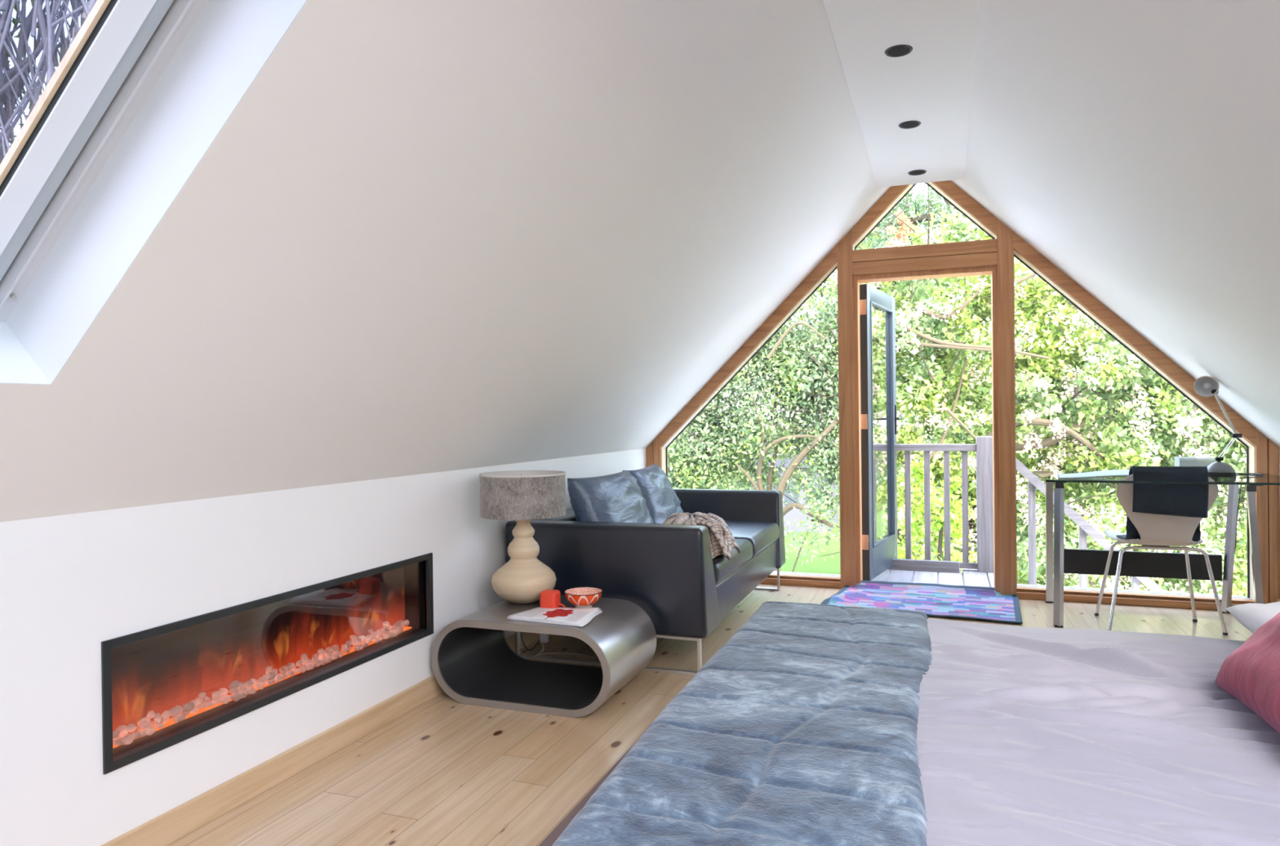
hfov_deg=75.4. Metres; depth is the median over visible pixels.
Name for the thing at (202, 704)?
pebble
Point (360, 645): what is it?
pebble
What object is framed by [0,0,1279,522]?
ceiling
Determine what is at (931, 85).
ceiling
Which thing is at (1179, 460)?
storage box
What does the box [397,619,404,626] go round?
pebble
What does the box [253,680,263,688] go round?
pebble
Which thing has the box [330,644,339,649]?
pebble
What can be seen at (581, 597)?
bowl
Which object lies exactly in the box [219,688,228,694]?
pebble
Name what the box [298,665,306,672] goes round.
pebble
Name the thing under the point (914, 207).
tree
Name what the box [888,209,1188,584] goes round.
tree
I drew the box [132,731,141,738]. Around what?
pebble
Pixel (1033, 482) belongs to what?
stair railing
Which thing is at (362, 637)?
pebble
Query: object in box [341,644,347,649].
pebble
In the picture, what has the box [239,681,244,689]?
pebble
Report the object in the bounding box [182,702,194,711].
pebble
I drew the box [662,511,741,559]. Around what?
plaid blanket
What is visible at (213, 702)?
pebble
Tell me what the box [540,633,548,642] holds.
switch
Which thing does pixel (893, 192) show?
trim
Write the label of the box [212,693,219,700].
pebble
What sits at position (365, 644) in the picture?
pebble
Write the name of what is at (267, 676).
pebble
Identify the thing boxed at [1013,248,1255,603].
window
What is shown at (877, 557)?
door
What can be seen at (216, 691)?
pebble
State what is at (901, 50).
recessed light
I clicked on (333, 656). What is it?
pebble
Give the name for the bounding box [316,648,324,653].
pebble
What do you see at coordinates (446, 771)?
floor
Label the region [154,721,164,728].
pebble
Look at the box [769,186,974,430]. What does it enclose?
tree
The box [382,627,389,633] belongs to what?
pebble
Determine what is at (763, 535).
seat cushion
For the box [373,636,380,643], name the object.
pebble
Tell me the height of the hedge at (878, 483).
3.455 m
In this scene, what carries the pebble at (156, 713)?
on the pebble
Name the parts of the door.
rail, lever, rail, handle plate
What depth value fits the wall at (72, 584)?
2.19 m
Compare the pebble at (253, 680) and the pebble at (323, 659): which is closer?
the pebble at (253, 680)
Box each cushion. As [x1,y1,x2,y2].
[567,470,653,523]
[622,463,684,524]
[712,538,752,585]
[724,520,779,558]
[1215,612,1279,733]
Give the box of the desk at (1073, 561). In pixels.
[1031,471,1279,626]
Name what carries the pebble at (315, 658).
in the electric fireplace
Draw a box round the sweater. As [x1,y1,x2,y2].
[1116,466,1208,541]
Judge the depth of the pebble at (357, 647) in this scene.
2.91 m
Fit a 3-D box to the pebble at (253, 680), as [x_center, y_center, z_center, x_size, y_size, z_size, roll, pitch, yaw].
[-1.166,0.778,2.492,0.019,0.020,0.026,-1,0,-15]
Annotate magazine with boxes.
[1057,469,1129,478]
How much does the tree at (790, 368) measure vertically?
6.404 m
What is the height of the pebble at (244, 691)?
0.027 m
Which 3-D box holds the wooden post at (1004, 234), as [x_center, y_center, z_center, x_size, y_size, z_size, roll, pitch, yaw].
[2.170,-0.087,4.913,0.086,2.224,0.160,-1,0,20]
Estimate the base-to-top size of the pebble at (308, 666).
0.024 m
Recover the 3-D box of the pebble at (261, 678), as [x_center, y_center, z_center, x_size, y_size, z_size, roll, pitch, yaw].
[-1.146,0.778,2.513,0.021,0.017,0.015,-1,0,-1]
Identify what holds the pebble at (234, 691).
on the pebble at (235, 697)
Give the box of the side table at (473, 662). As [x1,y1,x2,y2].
[431,595,656,717]
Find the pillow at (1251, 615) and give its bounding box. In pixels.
[1225,601,1279,633]
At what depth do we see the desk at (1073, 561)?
4.42 m
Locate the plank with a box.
[888,558,959,573]
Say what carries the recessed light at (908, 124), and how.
in the ceiling at (931, 85)
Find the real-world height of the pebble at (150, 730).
0.023 m
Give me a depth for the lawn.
21.98 m
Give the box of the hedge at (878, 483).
[668,426,1246,518]
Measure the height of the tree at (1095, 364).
6.650 m
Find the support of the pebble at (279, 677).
on the electric fireplace
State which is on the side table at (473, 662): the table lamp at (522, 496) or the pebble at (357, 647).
the table lamp at (522, 496)
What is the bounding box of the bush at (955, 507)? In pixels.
[880,450,977,573]
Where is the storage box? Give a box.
[1173,456,1214,466]
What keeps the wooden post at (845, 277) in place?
on the floor
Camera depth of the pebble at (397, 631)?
3.12 m
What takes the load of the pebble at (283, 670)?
on the pebble
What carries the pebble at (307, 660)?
on the pebble
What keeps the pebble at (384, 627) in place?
in the electric fireplace
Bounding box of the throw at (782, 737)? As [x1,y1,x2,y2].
[551,600,932,845]
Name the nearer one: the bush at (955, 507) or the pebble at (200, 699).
the pebble at (200, 699)
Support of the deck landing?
on the paving
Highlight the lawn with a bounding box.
[780,450,1247,592]
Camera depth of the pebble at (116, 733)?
2.07 m
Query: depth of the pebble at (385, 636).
3.06 m
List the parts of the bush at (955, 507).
stem, stem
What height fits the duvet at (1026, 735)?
0.225 m
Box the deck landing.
[871,568,993,586]
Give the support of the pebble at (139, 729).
on the electric fireplace
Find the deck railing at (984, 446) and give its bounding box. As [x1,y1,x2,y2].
[873,435,993,572]
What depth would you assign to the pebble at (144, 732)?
2.13 m
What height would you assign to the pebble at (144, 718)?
0.026 m
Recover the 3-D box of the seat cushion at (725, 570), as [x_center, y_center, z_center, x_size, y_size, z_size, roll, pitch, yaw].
[0.105,0.669,4.100,0.770,0.121,0.760,-1,0,20]
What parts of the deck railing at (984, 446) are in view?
rail, rail, newel post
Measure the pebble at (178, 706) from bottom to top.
0.021 m
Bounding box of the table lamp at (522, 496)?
[479,470,594,658]
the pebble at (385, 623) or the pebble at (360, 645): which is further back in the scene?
the pebble at (385, 623)
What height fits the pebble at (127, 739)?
0.026 m
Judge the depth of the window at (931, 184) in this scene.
5.06 m
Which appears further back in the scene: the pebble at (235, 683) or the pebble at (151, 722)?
the pebble at (235, 683)
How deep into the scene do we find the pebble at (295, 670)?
2.65 m
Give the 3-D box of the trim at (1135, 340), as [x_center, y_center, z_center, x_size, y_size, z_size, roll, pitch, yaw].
[2.758,-0.494,4.693,1.177,1.253,0.161,-1,0,20]
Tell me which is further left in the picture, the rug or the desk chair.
the rug
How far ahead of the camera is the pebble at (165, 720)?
2.23 m
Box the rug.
[820,580,1022,623]
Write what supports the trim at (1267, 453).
attached to the wall at (1279, 447)
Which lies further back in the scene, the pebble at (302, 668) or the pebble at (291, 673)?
the pebble at (302, 668)
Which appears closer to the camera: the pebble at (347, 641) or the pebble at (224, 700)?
the pebble at (224, 700)
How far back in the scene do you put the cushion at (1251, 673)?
1.48 m
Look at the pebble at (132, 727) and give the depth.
2.12 m
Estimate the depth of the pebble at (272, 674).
2.54 m
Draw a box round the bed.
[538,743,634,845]
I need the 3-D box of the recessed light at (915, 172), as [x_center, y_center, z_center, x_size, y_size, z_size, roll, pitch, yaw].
[1.515,-1.368,4.527,0.098,0.004,0.098,-1,0,20]
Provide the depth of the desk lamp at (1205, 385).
4.22 m
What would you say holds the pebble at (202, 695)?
on the pebble at (200, 699)
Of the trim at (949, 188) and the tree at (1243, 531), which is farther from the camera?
the tree at (1243, 531)
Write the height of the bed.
0.480 m
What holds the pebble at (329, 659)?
in the electric fireplace
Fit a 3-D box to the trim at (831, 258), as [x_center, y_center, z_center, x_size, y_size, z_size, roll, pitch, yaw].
[0.710,-0.473,5.442,1.180,1.271,0.161,-1,0,20]
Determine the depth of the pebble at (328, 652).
2.78 m
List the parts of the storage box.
lid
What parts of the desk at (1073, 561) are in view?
leg, leg, glass, leg, leg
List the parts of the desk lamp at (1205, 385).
bulb, arm, rod, rod, cord, cord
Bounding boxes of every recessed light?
[884,44,912,57]
[898,120,920,128]
[907,169,926,175]
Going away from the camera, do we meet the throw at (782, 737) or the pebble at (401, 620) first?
the throw at (782, 737)
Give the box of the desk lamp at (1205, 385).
[1193,375,1262,606]
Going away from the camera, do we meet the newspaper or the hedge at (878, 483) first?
the newspaper
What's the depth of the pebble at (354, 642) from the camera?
2.92 m
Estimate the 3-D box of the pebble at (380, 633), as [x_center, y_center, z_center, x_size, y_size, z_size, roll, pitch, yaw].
[-0.957,0.772,3.036,0.030,0.026,0.023,0,0,37]
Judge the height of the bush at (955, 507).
3.371 m
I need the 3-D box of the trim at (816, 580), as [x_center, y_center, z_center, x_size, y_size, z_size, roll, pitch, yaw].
[0.714,1.011,5.414,1.180,0.056,0.081,-1,0,20]
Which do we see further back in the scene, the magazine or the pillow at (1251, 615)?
the magazine
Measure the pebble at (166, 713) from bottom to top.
0.020 m
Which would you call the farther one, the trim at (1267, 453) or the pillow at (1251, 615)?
the trim at (1267, 453)
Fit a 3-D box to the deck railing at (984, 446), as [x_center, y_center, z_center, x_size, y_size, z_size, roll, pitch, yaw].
[1.944,0.561,5.865,1.023,0.929,0.100,-1,0,20]
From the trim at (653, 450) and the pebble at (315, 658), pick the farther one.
the trim at (653, 450)
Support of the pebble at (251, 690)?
in the electric fireplace
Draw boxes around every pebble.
[112,730,119,738]
[112,736,122,745]
[115,724,129,734]
[120,733,134,744]
[126,723,137,732]
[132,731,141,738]
[137,716,151,726]
[137,726,143,731]
[138,720,148,728]
[140,728,146,736]
[143,725,155,735]
[146,710,155,718]
[148,720,154,727]
[153,712,160,719]
[153,715,163,724]
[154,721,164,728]
[160,710,172,718]
[162,717,169,724]
[168,706,180,716]
[173,715,180,723]
[174,713,185,720]
[175,705,182,712]
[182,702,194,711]
[189,698,201,707]
[190,706,198,713]
[195,697,203,703]
[197,692,206,698]
[199,702,204,709]
[203,700,211,708]
[204,695,210,702]
[211,690,222,697]
[211,698,218,706]
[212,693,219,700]
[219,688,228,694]
[220,695,230,703]
[228,680,239,688]
[228,687,238,693]
[230,692,242,701]
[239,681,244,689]
[240,688,248,698]
[244,680,253,687]
[245,686,255,693]
[249,678,256,685]
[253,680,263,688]
[257,675,265,682]
[262,674,269,681]
[265,665,272,671]
[265,668,277,675]
[266,678,275,684]
[267,671,275,679]
[275,674,282,681]
[280,667,286,674]
[284,664,291,671]
[286,670,294,676]
[287,662,295,668]
[292,667,299,673]
[295,659,302,666]
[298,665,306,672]
[300,653,307,659]
[300,658,306,664]
[304,657,311,662]
[304,662,313,670]
[311,655,318,662]
[313,659,321,666]
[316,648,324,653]
[318,656,327,664]
[324,648,333,656]
[324,656,332,663]
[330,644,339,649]
[331,653,336,659]
[332,646,337,653]
[333,652,339,659]
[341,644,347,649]
[345,640,352,644]
[349,635,357,639]
[351,640,356,644]
[353,644,359,650]
[355,637,361,644]
[357,635,365,642]
[357,643,363,649]
[361,641,368,647]
[365,634,371,641]
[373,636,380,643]
[376,629,382,637]
[380,625,390,632]
[382,621,390,626]
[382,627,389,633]
[382,633,388,639]
[386,632,393,637]
[388,629,396,636]
[391,623,399,630]
[395,629,400,635]
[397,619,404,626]
[403,619,409,626]
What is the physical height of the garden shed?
2.850 m
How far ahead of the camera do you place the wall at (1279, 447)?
4.38 m
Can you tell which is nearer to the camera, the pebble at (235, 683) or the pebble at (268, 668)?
the pebble at (235, 683)
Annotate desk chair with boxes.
[1094,474,1227,635]
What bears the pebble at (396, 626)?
on the pebble at (397, 631)
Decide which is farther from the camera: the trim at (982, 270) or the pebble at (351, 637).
the trim at (982, 270)
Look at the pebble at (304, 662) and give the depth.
2.68 m
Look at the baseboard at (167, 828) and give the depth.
2.46 m
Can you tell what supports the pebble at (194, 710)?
on the electric fireplace
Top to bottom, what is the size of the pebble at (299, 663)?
0.019 m
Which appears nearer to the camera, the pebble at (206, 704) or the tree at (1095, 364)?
the pebble at (206, 704)
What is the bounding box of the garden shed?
[746,440,838,533]
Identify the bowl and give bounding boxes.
[564,586,602,607]
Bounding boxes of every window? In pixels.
[0,0,306,384]
[661,261,840,580]
[852,182,996,249]
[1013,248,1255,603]
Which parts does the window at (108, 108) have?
pane, sash, frame, frame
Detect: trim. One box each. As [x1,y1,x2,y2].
[646,434,661,468]
[660,244,837,448]
[760,573,840,588]
[771,572,840,577]
[852,184,908,244]
[852,238,997,275]
[853,265,999,591]
[932,180,996,235]
[1013,231,1256,446]
[1016,586,1254,610]
[1017,585,1251,599]
[1246,429,1279,604]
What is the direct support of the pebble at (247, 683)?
on the pebble at (251, 690)
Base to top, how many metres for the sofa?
0.619 m
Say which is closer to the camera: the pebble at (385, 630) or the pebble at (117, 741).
the pebble at (117, 741)
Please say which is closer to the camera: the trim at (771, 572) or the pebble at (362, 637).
the pebble at (362, 637)
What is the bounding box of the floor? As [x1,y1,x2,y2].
[168,583,1253,845]
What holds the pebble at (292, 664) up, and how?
on the pebble
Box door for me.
[859,283,902,580]
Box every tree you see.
[667,282,955,572]
[751,185,1247,597]
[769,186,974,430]
[862,182,1099,587]
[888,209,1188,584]
[1142,375,1246,546]
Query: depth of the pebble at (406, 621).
3.18 m
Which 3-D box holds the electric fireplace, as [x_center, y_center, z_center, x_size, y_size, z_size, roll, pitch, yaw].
[-1.113,0.674,2.635,0.148,0.317,1.358,-1,0,20]
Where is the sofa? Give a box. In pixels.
[505,488,785,675]
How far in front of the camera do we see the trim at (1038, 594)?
4.64 m
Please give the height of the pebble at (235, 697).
0.026 m
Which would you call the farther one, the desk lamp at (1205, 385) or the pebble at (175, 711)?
the desk lamp at (1205, 385)
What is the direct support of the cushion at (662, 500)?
on the sofa
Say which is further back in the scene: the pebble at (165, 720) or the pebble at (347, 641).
the pebble at (347, 641)
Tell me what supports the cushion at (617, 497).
on the sofa
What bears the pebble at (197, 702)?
on the pebble at (194, 710)
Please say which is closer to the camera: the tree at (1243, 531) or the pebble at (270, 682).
the pebble at (270, 682)
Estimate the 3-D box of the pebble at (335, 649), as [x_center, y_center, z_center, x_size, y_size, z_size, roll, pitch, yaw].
[-1.040,0.775,2.825,0.022,0.024,0.022,-1,0,-40]
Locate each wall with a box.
[0,448,646,845]
[1279,447,1279,505]
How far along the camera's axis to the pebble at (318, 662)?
2.73 m
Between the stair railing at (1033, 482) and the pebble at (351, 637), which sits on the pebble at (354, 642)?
the pebble at (351, 637)
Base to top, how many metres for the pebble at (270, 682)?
0.025 m
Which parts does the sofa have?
frame, arm, arm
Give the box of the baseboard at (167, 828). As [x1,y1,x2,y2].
[100,631,540,845]
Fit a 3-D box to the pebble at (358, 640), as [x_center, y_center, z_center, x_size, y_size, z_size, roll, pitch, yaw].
[-1.007,0.773,2.941,0.036,0.025,0.024,-1,0,1]
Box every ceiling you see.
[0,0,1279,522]
[822,0,980,187]
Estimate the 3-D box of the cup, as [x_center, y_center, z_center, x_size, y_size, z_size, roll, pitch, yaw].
[-0.341,0.704,3.293,0.106,0.074,0.062,-1,0,20]
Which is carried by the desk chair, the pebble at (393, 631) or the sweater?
the sweater
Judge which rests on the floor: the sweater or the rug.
the rug
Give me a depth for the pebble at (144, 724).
2.13 m
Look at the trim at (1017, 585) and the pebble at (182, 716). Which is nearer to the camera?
the pebble at (182, 716)
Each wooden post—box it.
[837,228,855,588]
[996,217,1016,594]
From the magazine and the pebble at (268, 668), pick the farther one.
the magazine
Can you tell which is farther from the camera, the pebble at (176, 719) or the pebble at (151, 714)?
the pebble at (176, 719)
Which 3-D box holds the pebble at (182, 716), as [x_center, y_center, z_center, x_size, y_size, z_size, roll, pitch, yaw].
[-1.250,0.798,2.251,0.021,0.022,0.027,0,0,31]
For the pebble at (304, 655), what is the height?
0.022 m
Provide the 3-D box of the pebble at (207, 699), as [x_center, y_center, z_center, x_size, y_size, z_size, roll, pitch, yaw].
[-1.220,0.779,2.334,0.017,0.018,0.024,-1,0,-5]
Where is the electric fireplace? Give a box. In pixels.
[101,552,433,774]
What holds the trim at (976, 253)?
on the trim at (982, 270)
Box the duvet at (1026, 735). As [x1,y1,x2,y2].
[859,618,1279,845]
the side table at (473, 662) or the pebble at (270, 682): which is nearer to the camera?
the pebble at (270, 682)
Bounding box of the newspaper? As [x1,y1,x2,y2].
[506,606,602,626]
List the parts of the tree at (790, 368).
stem, stem, stem, stem, stem, stem, stem, stem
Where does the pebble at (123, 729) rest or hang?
on the pebble
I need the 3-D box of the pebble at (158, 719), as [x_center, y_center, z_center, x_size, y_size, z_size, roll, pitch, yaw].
[-1.267,0.781,2.181,0.018,0.020,0.026,-1,0,-3]
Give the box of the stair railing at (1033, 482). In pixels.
[1016,458,1164,591]
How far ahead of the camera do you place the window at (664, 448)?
5.43 m
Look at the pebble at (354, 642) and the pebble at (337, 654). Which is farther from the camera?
the pebble at (354, 642)
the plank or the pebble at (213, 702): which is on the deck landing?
the plank
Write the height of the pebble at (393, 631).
0.028 m
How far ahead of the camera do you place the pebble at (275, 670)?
2.57 m
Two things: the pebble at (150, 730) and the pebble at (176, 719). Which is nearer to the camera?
the pebble at (150, 730)
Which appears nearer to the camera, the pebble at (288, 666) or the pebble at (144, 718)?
the pebble at (144, 718)
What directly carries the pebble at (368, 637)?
in the electric fireplace
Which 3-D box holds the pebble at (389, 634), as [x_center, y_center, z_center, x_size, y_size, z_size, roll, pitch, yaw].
[-0.932,0.791,3.087,0.029,0.020,0.020,-1,0,-20]
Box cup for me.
[539,589,565,608]

